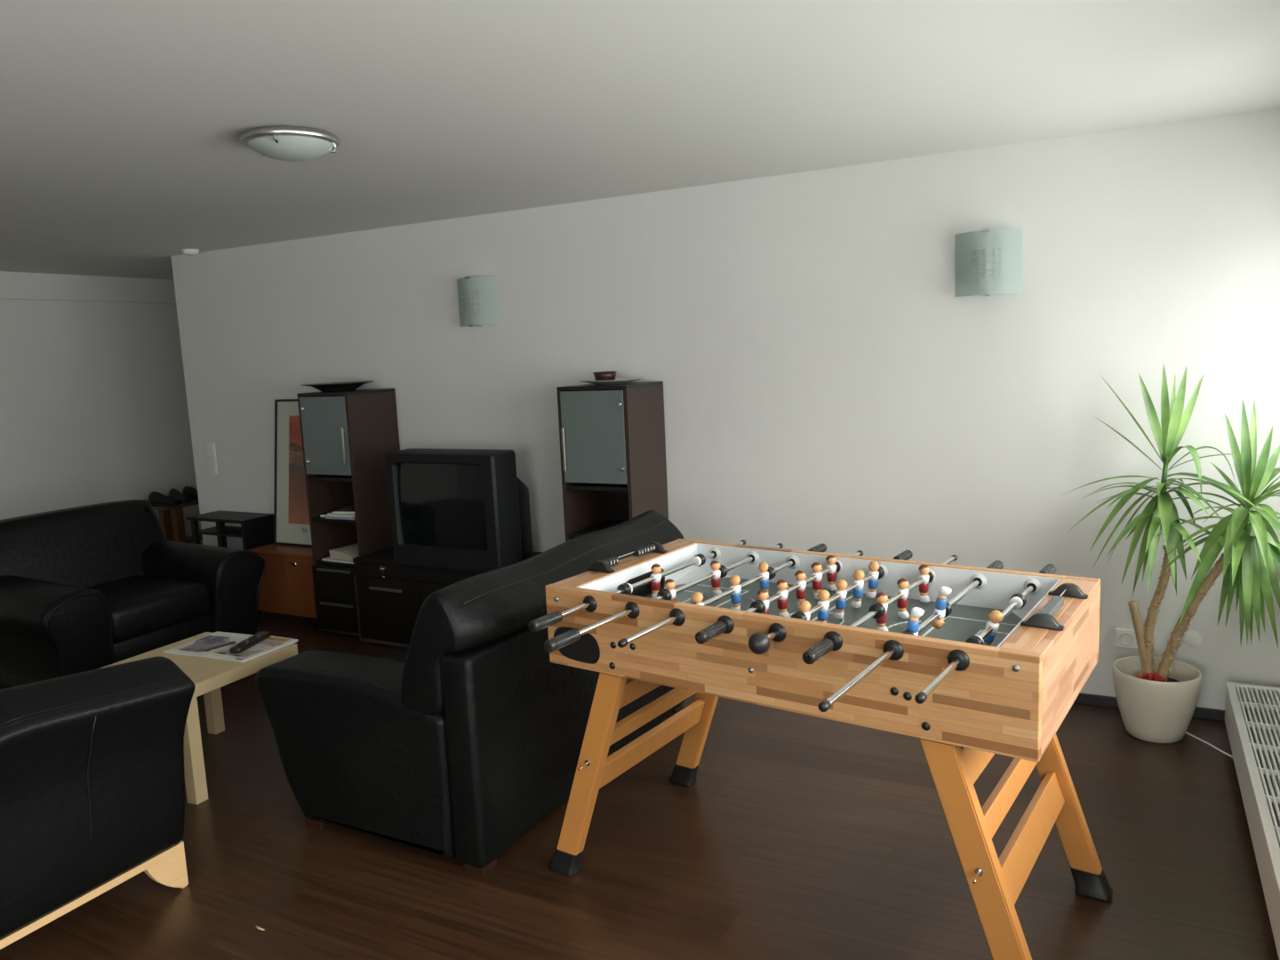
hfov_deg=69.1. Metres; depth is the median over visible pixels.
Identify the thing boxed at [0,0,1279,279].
ceiling
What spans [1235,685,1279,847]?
grille
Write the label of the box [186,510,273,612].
rack
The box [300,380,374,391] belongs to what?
bowl
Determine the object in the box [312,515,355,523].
shelf
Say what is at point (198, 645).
picture
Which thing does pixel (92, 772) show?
armchair
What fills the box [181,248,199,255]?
smoke detector
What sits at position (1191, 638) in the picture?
cover
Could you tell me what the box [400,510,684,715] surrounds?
cushion
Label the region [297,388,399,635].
display cabinet
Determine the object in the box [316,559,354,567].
shelf
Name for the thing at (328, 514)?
magazine
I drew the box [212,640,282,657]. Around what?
picture
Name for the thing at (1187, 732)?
power cable
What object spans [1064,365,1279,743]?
yucca
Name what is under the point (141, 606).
seat cushion
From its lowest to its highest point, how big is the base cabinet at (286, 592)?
0.450 m
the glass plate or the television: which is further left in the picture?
the television
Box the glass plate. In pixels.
[579,377,644,384]
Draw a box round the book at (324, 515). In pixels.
[320,510,334,517]
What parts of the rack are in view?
leg, leg, panel, panel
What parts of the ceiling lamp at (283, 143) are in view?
lamp shade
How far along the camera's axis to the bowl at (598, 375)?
4.60 m
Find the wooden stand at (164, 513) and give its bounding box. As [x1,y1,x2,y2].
[151,500,202,543]
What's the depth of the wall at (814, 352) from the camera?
4.25 m
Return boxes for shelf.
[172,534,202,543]
[195,526,241,537]
[307,472,351,481]
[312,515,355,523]
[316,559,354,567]
[565,475,627,491]
[568,520,625,537]
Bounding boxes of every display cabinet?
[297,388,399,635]
[556,381,668,541]
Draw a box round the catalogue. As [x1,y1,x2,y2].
[328,543,359,560]
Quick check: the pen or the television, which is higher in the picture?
the television
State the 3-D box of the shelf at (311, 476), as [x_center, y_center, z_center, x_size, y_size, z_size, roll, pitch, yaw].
[-1.705,-0.032,5.545,0.354,0.018,0.378,2,9,28]
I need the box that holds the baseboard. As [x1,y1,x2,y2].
[1073,692,1224,721]
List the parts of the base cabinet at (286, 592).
door, panel, door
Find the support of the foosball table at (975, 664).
on the floor
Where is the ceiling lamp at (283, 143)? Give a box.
[239,126,340,161]
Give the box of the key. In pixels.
[379,567,386,578]
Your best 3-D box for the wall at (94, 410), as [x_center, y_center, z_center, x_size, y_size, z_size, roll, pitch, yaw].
[-5.564,-0.083,5.355,0.200,2.368,9.000,2,9,28]
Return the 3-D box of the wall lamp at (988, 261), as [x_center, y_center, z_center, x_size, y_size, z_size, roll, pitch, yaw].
[1.456,-0.909,3.902,0.268,0.272,0.098,2,9,28]
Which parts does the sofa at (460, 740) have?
armrest, panel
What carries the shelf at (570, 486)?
attached to the display cabinet at (613, 464)
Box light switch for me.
[206,442,217,474]
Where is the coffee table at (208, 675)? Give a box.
[100,632,298,804]
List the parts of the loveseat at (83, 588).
armrest, backrest, armrest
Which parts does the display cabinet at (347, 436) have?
glass door, panel, drawer handle, drawer, drawer, drawer handle, door handle, panel, panel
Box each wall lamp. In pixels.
[456,276,499,327]
[954,228,1023,296]
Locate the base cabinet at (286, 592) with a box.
[248,543,317,623]
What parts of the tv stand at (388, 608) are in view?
drawer handle, drawer, lock rail, drawer, panel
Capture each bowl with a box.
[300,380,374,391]
[592,371,616,380]
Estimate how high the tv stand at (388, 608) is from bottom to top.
0.497 m
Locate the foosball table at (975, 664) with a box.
[528,538,1112,959]
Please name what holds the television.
on the tv stand at (388, 608)
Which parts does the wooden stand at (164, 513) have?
leg, panel, leg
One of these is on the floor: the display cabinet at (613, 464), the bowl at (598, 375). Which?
the display cabinet at (613, 464)
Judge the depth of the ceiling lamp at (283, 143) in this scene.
3.06 m
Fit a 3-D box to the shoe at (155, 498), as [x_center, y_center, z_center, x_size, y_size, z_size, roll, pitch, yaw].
[-3.834,0.148,7.483,0.275,0.112,0.088,0,8,19]
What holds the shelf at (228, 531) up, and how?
attached to the rack
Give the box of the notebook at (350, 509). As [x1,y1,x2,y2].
[332,504,355,514]
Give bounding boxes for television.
[385,448,532,571]
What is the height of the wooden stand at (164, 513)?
0.525 m
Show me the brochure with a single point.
(329, 558)
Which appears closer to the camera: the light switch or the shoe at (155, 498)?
the light switch
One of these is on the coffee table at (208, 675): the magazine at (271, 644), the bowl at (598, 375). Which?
the magazine at (271, 644)
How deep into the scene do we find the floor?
2.87 m
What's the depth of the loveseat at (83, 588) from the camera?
5.02 m
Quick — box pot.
[1112,656,1201,743]
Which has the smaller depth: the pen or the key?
the pen
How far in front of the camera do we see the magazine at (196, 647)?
3.92 m
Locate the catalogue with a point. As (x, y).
(348, 553)
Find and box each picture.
[171,635,241,653]
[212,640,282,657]
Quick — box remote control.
[229,631,270,653]
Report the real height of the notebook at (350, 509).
0.017 m
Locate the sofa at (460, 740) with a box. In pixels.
[255,510,684,874]
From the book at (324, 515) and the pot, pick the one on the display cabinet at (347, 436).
the book at (324, 515)
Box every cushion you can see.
[87,575,210,641]
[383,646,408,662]
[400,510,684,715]
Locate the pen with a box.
[202,640,235,651]
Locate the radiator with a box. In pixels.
[1224,681,1279,959]
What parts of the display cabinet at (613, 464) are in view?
door handle, panel, glass door, panel, panel, panel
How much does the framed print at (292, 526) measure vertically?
0.932 m
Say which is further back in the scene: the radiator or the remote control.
the remote control
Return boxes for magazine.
[162,631,253,656]
[202,635,297,663]
[325,516,355,519]
[327,512,355,518]
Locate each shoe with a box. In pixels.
[148,491,179,506]
[168,488,191,503]
[182,486,198,500]
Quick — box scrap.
[256,925,264,930]
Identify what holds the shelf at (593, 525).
attached to the display cabinet at (613, 464)
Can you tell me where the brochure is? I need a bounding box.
[321,556,355,563]
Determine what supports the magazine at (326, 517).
on the display cabinet at (347, 436)
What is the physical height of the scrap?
0.008 m
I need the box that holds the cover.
[1182,631,1201,647]
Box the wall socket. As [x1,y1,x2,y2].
[1115,628,1157,650]
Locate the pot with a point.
(1156, 703)
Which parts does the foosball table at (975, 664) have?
handle, handle, leg, panel, counter rod, rod, rod, leg, rod, handle, handle, rod, panel, handle, handle, rod, rod, panel, handle, rod, leg, rod, handle, handle, panel, leg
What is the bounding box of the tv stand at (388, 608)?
[352,546,542,647]
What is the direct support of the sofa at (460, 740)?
on the floor
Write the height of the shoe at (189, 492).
0.112 m
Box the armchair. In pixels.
[0,656,195,949]
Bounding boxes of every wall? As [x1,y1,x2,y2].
[0,271,203,544]
[170,108,1279,710]
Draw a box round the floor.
[0,611,1279,959]
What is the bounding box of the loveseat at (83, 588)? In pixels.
[0,499,265,689]
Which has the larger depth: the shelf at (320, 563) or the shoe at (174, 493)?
the shoe at (174, 493)
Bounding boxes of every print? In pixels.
[273,399,311,547]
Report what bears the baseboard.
attached to the wall at (814, 352)
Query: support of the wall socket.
attached to the wall at (814, 352)
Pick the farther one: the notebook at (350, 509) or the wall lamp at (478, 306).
the notebook at (350, 509)
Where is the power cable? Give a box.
[1185,731,1232,758]
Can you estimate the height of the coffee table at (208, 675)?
0.450 m

